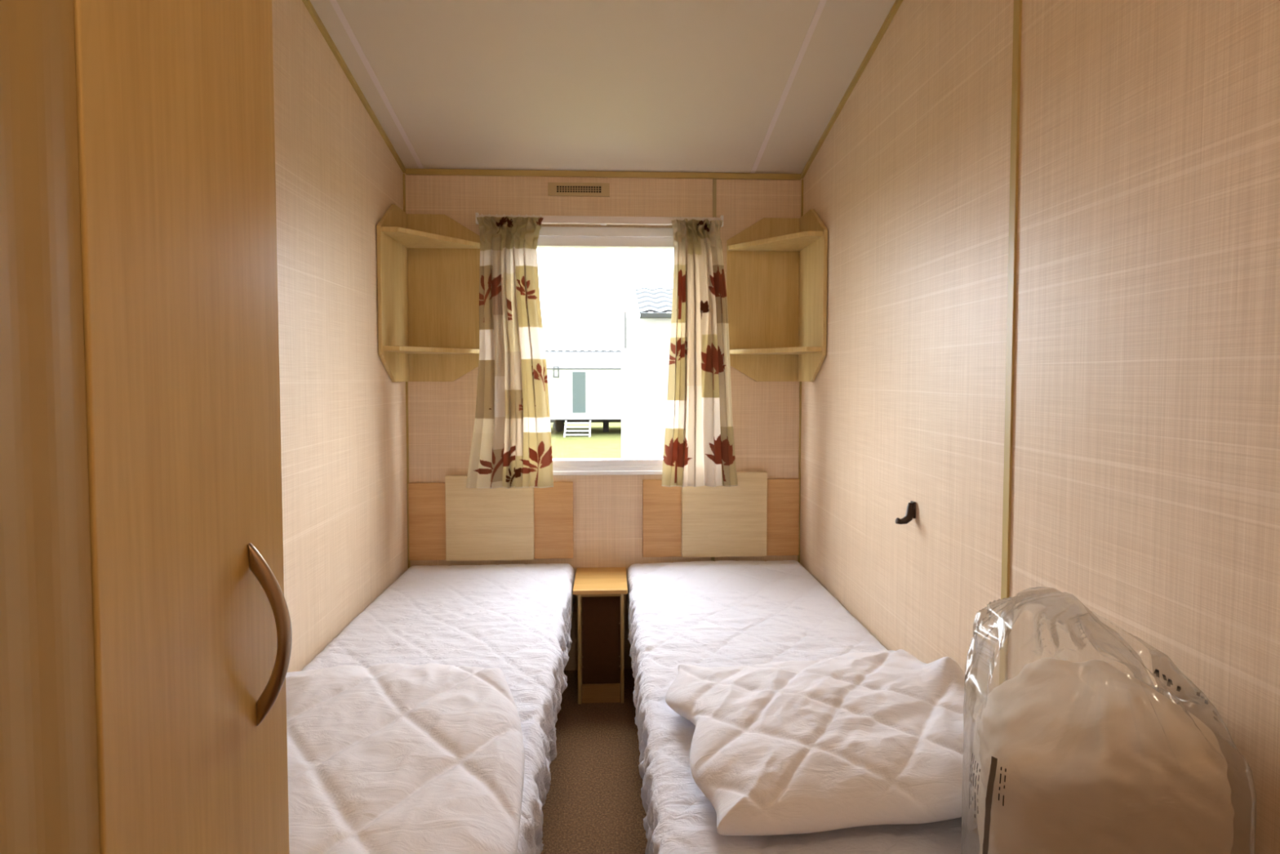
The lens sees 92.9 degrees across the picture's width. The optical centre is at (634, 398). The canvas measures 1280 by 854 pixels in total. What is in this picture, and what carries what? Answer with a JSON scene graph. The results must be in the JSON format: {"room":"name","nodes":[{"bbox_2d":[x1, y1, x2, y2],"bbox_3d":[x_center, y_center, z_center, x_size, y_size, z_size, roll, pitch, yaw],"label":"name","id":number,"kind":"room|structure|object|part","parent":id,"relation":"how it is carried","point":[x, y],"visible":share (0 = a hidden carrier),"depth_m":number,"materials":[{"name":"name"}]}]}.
{"room":"mobile home bedroom","nodes":[
{"label":"mobile home bedroom","id":0,"kind":"room"},
{"bbox_2d":[271,0,408,671],"bbox_3d":[-0.886,-0.050,0.727,0.050,2.520,3.530,0,2,-2],"label":"wall","id":1,"kind":"structure","parent":0,"point":[344,427],"depth_m":1.81,"materials":[{"name":"laminate"}]},
{"bbox_2d":[302,0,405,173],"bbox_3d":[-0.891,-1.109,1.541,0.012,0.461,1.829,0,2,-2],"label":"trim","id":2,"kind":"structure","parent":1,"relation":"attached to","point":[308,4],"depth_m":1.94,"materials":[{"name":"beige wood"}]},
{"bbox_2d":[376,204,479,382],"bbox_3d":[-0.768,-0.401,2.334,0.317,0.677,0.304,0,2,-2],"label":"corner shelf","id":3,"kind":"object","parent":1,"relation":"attached to","point":[428,264],"visible":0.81,"depth_m":2.46,"materials":[{"name":"brown wood"}]},
{"bbox_3d":[-0.919,-0.401,2.328,0.015,0.677,0.304,0,2,-2],"label":"panel","id":4,"kind":"part","parent":3,"relation":"part of","materials":[{"name":"brown wood"}]},
{"bbox_3d":[-0.761,-0.610,2.323,0.300,0.018,0.283,0,2,-2],"label":"shelf","id":5,"kind":"part","parent":3,"relation":"part of","materials":[{"name":"brown wood"}]},
{"bbox_3d":[-0.761,-0.185,2.338,0.300,0.018,0.283,0,2,-2],"label":"shelf","id":6,"kind":"part","parent":3,"relation":"part of","materials":[{"name":"brown wood"}]},
{"bbox_3d":[-0.766,-0.406,2.479,0.302,0.677,0.015,0,2,-2],"label":"panel","id":7,"kind":"part","parent":3,"relation":"part of","materials":[{"name":"brown wood"}]},
{"bbox_2d":[540,668,647,853],"bbox_3d":[-0.043,1.228,0.807,1.739,0.040,3.630,0,2,-2],"label":"floor","id":8,"kind":"structure","parent":0,"point":[593,803],"depth_m":1.86,"materials":[{"name":"brown carpet"}]},
{"bbox_2d":[73,0,292,853],"bbox_3d":[-0.593,-0.033,0.520,0.514,2.500,0.238,0,2,-2],"label":"wardrobe","id":9,"kind":"object","parent":8,"relation":"on","point":[193,632],"visible":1,"depth_m":0.50,"materials":[{"name":"brown wood"}]},
{"bbox_3d":[-0.357,0.233,0.599,0.036,0.184,0.017,0,2,-2],"label":"bow handle","id":10,"kind":"part","parent":9,"relation":"part of","materials":[{"name":"brown metal"}]},
{"bbox_2d":[301,563,574,853],"bbox_3d":[-0.540,0.942,1.610,0.709,0.475,1.860,0,2,-2],"label":"bed","id":11,"kind":"object","parent":8,"relation":"on","point":[515,620],"visible":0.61,"depth_m":1.81,"materials":[{"name":"white fabric"}]},
{"bbox_2d":[285,662,524,853],"bbox_3d":[-0.516,0.671,1.091,0.676,0.098,0.801,0,2,-2],"label":"duvet","id":12,"kind":"object","parent":11,"relation":"on","point":[391,757],"visible":0.75,"depth_m":1.07,"materials":[{"name":"white fabric"}]},
{"bbox_2d":[573,567,627,703],"bbox_3d":[-0.133,0.932,2.422,0.206,0.437,0.275,0,2,-2],"label":"nightstand","id":13,"kind":"object","parent":8,"relation":"on","point":[600,591],"visible":1,"depth_m":2.39,"materials":[{"name":"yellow wood"}]},
{"bbox_3d":[-0.212,0.941,2.422,0.012,0.421,0.266,0,2,-2],"label":"panel","id":14,"kind":"part","parent":13,"relation":"part of","materials":[{"name":"brown wood"}]},
{"bbox_3d":[-0.126,0.740,2.294,0.150,0.012,0.011,0,2,-2],"label":"rail","id":15,"kind":"part","parent":13,"relation":"part of","materials":[{"name":"brown wood"}]},
{"bbox_3d":[-0.130,0.942,2.396,0.150,0.420,0.005,0,2,-2],"label":"panel","id":16,"kind":"part","parent":13,"relation":"part of","materials":[{"name":"brown wood"}]},
{"bbox_3d":[-0.050,0.940,2.429,0.012,0.421,0.266,0,2,-2],"label":"panel","id":17,"kind":"part","parent":13,"relation":"part of","materials":[{"name":"brown wood"}]},
{"bbox_2d":[626,560,961,853],"bbox_3d":[0.365,0.942,1.604,0.753,0.475,1.947,0,2,-2],"label":"bed","id":18,"kind":"object","parent":8,"relation":"on","point":[699,613],"visible":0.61,"depth_m":1.71,"materials":[{"name":"white fabric"}]},
{"bbox_2d":[665,648,964,835],"bbox_3d":[0.411,0.642,1.254,0.669,0.144,0.572,0,2,-2],"label":"duvet","id":19,"kind":"object","parent":18,"relation":"on","point":[858,739],"visible":0.91,"depth_m":1.10,"materials":[{"name":"white fabric"}]},
{"bbox_2d":[960,586,1256,853],"bbox_3d":[0.606,0.498,0.839,0.303,0.459,0.255,0,2,13],"label":"plastic bag","id":20,"kind":"object","parent":18,"relation":"on","point":[1064,611],"visible":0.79,"depth_m":0.88,"materials":[{"name":"clear plastic"}]},
{"bbox_2d":[968,752,980,817],"bbox_3d":[0.440,0.502,0.787,0.004,0.075,0.023,0,2,5],"label":"print","id":21,"kind":"object","parent":20,"relation":"attached to","point":[972,753],"depth_m":0.78,"materials":[{"name":"grey"}]},
{"bbox_2d":[998,766,1006,805],"bbox_3d":[0.456,0.481,0.754,0.008,0.046,0.004,2,3,38],"label":"print","id":22,"kind":"object","parent":20,"relation":"attached to","point":[1001,766],"depth_m":0.75,"materials":[{"name":"grey"}]},
{"bbox_2d":[976,657,1234,853],"bbox_3d":[0.608,0.548,0.839,0.266,0.352,0.218,1,2,14],"label":"pillow","id":23,"kind":"object","parent":20,"relation":"in","point":[1087,757],"visible":0.97,"depth_m":0.75,"materials":[{"name":"beige fabric"}]},
{"bbox_2d":[309,0,895,173],"bbox_3d":[-0.043,-1.106,0.731,1.739,0.510,3.640,0,2,-2],"label":"ceiling","id":24,"kind":"structure","parent":0,"point":[649,86],"depth_m":1.96,"materials":[{"name":"white paint"}]},
{"bbox_2d":[328,0,423,168],"bbox_3d":[-0.821,-1.116,1.544,0.018,0.448,1.829,0,2,-2],"label":"trim","id":25,"kind":"structure","parent":24,"relation":"attached to","point":[335,4],"depth_m":1.95,"materials":[{"name":"white"}]},
{"bbox_2d":[750,0,826,173],"bbox_3d":[0.527,-1.118,1.600,0.018,0.448,1.829,0,2,-2],"label":"trim","id":26,"kind":"structure","parent":24,"relation":"attached to","point":[820,6],"depth_m":1.97,"materials":[{"name":"white"}]},
{"bbox_2d":[403,173,803,670],"bbox_3d":[-0.118,0.108,2.563,1.639,2.075,0.060,0,2,-2],"label":"wall","id":27,"kind":"structure","parent":0,"point":[607,509],"depth_m":2.52,"materials":[{"name":"laminate"}]},
{"bbox_2d":[402,173,410,568],"bbox_3d":[-0.932,0.120,2.495,0.007,2.055,0.007,0,2,-2],"label":"trim","id":28,"kind":"structure","parent":27,"relation":"attached to","point":[403,175],"depth_m":2.49,"materials":[{"name":"beige wood"}]},
{"bbox_2d":[408,475,573,560],"bbox_3d":[-0.590,0.492,2.509,0.673,0.352,0.032,0,2,-2],"label":"headboard","id":29,"kind":"object","parent":27,"relation":"attached to","point":[449,520],"visible":0.86,"depth_m":2.50,"materials":[{"name":"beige wood"}]},
{"bbox_3d":[-0.594,0.492,2.502,0.358,0.352,0.018,0,2,-2],"label":"panel","id":30,"kind":"part","parent":29,"relation":"part of","materials":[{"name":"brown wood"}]},
{"bbox_2d":[547,182,609,196],"bbox_3d":[-0.227,-0.854,2.489,0.251,0.053,0.008,0,2,-2],"label":"air vent","id":31,"kind":"object","parent":27,"relation":"in","point":[571,189],"visible":1,"depth_m":2.49,"materials":[{"name":"beige plastic"}]},
{"bbox_2d":[556,186,600,192],"bbox_3d":[-0.227,-0.854,2.488,0.182,0.026,0.004,0,2,-2],"label":"grille","id":32,"kind":"object","parent":31,"relation":"attached to","point":[559,188],"depth_m":2.49,"materials":[{"name":"beige plastic"}]},
{"bbox_2d":[475,212,723,226],"bbox_3d":[-0.137,-0.721,2.474,0.996,0.042,0.058,0,2,-2],"label":"track","id":33,"kind":"object","parent":27,"relation":"attached to","point":[568,220],"visible":0.59,"depth_m":2.45,"materials":[{"name":"white"}]},
{"bbox_2d":[466,213,553,488],"bbox_3d":[-0.500,-0.185,2.413,0.351,1.091,0.068,0,2,-2],"label":"curtain","id":34,"kind":"object","parent":33,"relation":"hanging from","point":[511,446],"visible":1,"depth_m":2.41,"materials":[{"name":"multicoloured fabric"}]},
{"bbox_2d":[661,217,737,487],"bbox_3d":[0.267,-0.185,2.448,0.312,1.088,0.070,0,2,-2],"label":"curtain","id":35,"kind":"object","parent":33,"relation":"hanging from","point":[699,448],"visible":1,"depth_m":2.45,"materials":[{"name":"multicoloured fabric"}]},
{"bbox_2d":[405,168,800,180],"bbox_3d":[-0.116,-0.916,2.491,1.615,0.022,0.012,0,2,-2],"label":"trim","id":36,"kind":"structure","parent":27,"relation":"attached to","point":[408,171],"depth_m":2.49,"materials":[{"name":"beige wood"}]},
{"bbox_2d":[537,226,674,475],"bbox_3d":[-0.107,-0.193,2.543,0.860,1.022,0.069,0,2,-2],"label":"window","id":37,"kind":"structure","parent":27,"relation":"in","point":[566,237],"depth_m":2.52,"materials":[{"name":"white plastic"}]},
{"bbox_3d":[-0.106,0.311,2.531,0.860,0.016,0.010,0,2,-2],"label":"sill","id":38,"kind":"part","parent":37,"relation":"part of","materials":[{"name":"white plastic"}]},
{"bbox_2d":[711,178,716,560],"bbox_3d":[0.332,0.119,2.550,0.015,2.055,0.004,0,2,-2],"label":"trim","id":39,"kind":"structure","parent":27,"relation":"attached to","point":[714,180],"depth_m":2.52,"materials":[{"name":"beige wood"}]},
{"bbox_2d":[642,471,799,557],"bbox_3d":[0.365,0.487,2.549,0.660,0.357,0.032,0,2,-2],"label":"headboard","id":40,"kind":"object","parent":27,"relation":"attached to","point":[759,515],"visible":0.84,"depth_m":2.54,"materials":[{"name":"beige wood"}]},
{"bbox_3d":[0.376,0.486,2.542,0.357,0.354,0.018,0,2,-2],"label":"panel","id":41,"kind":"part","parent":40,"relation":"part of","materials":[{"name":"brown wood"}]},
{"bbox_2d":[726,208,827,382],"bbox_3d":[0.548,-0.403,2.389,0.317,0.677,0.304,0,2,-2],"label":"corner shelf","id":42,"kind":"object","parent":27,"relation":"attached to","point":[777,268],"visible":0.85,"depth_m":2.52,"materials":[{"name":"brown wood"}]},
{"bbox_3d":[0.534,-0.408,2.533,0.302,0.677,0.015,0,2,-2],"label":"panel","id":43,"kind":"part","parent":42,"relation":"part of","materials":[{"name":"brown wood"}]},
{"bbox_3d":[0.542,-0.612,2.377,0.300,0.018,0.283,0,2,-2],"label":"shelf","id":44,"kind":"part","parent":42,"relation":"part of","materials":[{"name":"brown wood"}]},
{"bbox_3d":[0.542,-0.187,2.392,0.300,0.018,0.283,0,2,-2],"label":"shelf","id":45,"kind":"part","parent":42,"relation":"part of","materials":[{"name":"brown wood"}]},
{"bbox_3d":[0.699,-0.403,2.396,0.015,0.677,0.304,0,2,-2],"label":"panel","id":46,"kind":"part","parent":42,"relation":"part of","materials":[{"name":"brown wood"}]},
{"bbox_2d":[797,179,803,563],"bbox_3d":[0.699,0.118,2.564,0.007,2.055,0.007,0,2,-2],"label":"trim","id":47,"kind":"structure","parent":27,"relation":"attached to","point":[802,188],"depth_m":2.56,"materials":[{"name":"beige wood"}]},
{"bbox_2d":[800,0,1279,853],"bbox_3d":[0.801,-0.053,0.798,0.050,2.520,3.530,0,2,-2],"label":"wall","id":48,"kind":"structure","parent":0,"point":[1145,475],"depth_m":1.07,"materials":[{"name":"laminate"}]},
{"bbox_2d":[800,0,903,178],"bbox_3d":[0.735,-1.111,1.609,0.012,0.461,1.829,0,2,-2],"label":"trim","id":49,"kind":"structure","parent":48,"relation":"attached to","point":[897,3],"depth_m":1.97,"materials":[{"name":"beige wood"}]},
{"bbox_2d":[895,500,915,524],"bbox_3d":[0.718,0.303,1.610,0.049,0.061,0.020,0,2,-2],"label":"coat hook","id":50,"kind":"object","parent":48,"relation":"attached to","point":[910,513],"visible":1,"depth_m":1.60,"materials":[{"name":"brown metal"}]},
{"bbox_3d":[0.738,0.295,1.611,0.008,0.044,0.018,0,2,-2],"label":"plate","id":51,"kind":"part","parent":50,"relation":"part of","materials":[{"name":"brown metal"}]},
{"bbox_2d":[999,0,1022,684],"bbox_3d":[0.756,-0.009,1.225,0.005,2.403,0.018,0,2,-2],"label":"trim","id":52,"kind":"structure","parent":48,"relation":"attached to","point":[1017,11],"depth_m":1.22,"materials":[{"name":"beige wood"}]},
{"label":"outside","id":53,"kind":"structure","parent":0,"visible":0},
{"bbox_2d":[550,422,621,458],"bbox_3d":[-1.521,0.587,36.336,80.000,0.001,67.350,0,2,-2],"label":"lawn","id":54,"kind":"structure","parent":53,"point":[600,444],"depth_m":17.12,"materials":[{"name":"green plant"}]},
{"bbox_2d":[563,420,591,436],"bbox_3d":[-1.789,0.956,19.197,0.830,0.460,0.820,0,2,-2],"label":"entrance steps","id":55,"kind":"structure","parent":54,"relation":"on","point":[566,422],"depth_m":19.08,"materials":[{"name":"white"}]},
{"bbox_3d":[-2.178,0.956,19.181,0.050,0.460,0.820,0,2,-2],"label":"rail","id":56,"kind":"part","parent":55,"relation":"part of","materials":[{"name":"white metal"}]},
{"bbox_3d":[-1.399,0.955,19.213,0.050,0.460,0.820,0,2,-2],"label":"rail","id":57,"kind":"part","parent":55,"relation":"part of","materials":[{"name":"white metal"}]},
{"bbox_2d":[545,350,621,431],"bbox_3d":[-1.317,-0.278,21.217,11.345,2.785,3.200,0,2,-2],"label":"caravan","id":58,"kind":"object","parent":54,"relation":"on","point":[584,386],"visible":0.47,"depth_m":19.68,"materials":[{"name":"white metal"}]},
{"bbox_2d":[553,366,559,377],"bbox_3d":[-2.512,-0.843,19.564,0.180,0.350,0.040,0,2,-2],"label":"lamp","id":59,"kind":"object","parent":58,"relation":"attached to","point":[556,369],"depth_m":19.59,"materials":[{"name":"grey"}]},
{"bbox_3d":[-1.783,-0.190,19.613,0.420,1.320,0.010,0,2,-2],"label":"pane","id":60,"kind":"part","parent":58,"relation":"part of","materials":[{"name":"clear glass"}]},
{"bbox_2d":[621,285,672,457],"bbox_3d":[1.863,-0.099,9.288,4.100,3.220,2.800,0,2,-2],"label":"caravan","id":61,"kind":"object","parent":54,"relation":"on","point":[645,338],"visible":0.12,"depth_m":8.02,"materials":[{"name":"white metal"}]},
{"bbox_3d":[-0.625,-0.023,0.235,0.430,2.500,0.324,0,2,-2],"label":"wall","id":62,"kind":"structure","parent":0,"visible":0},
{"bbox_2d":[0,0,100,853],"bbox_3d":[-0.386,-0.024,0.246,0.049,2.500,0.325,0,2,-2],"label":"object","id":63,"kind":"structure","parent":62,"relation":"attached to","point":[49,792],"depth_m":0.38,"materials":[{"name":"paint"}]}
]}

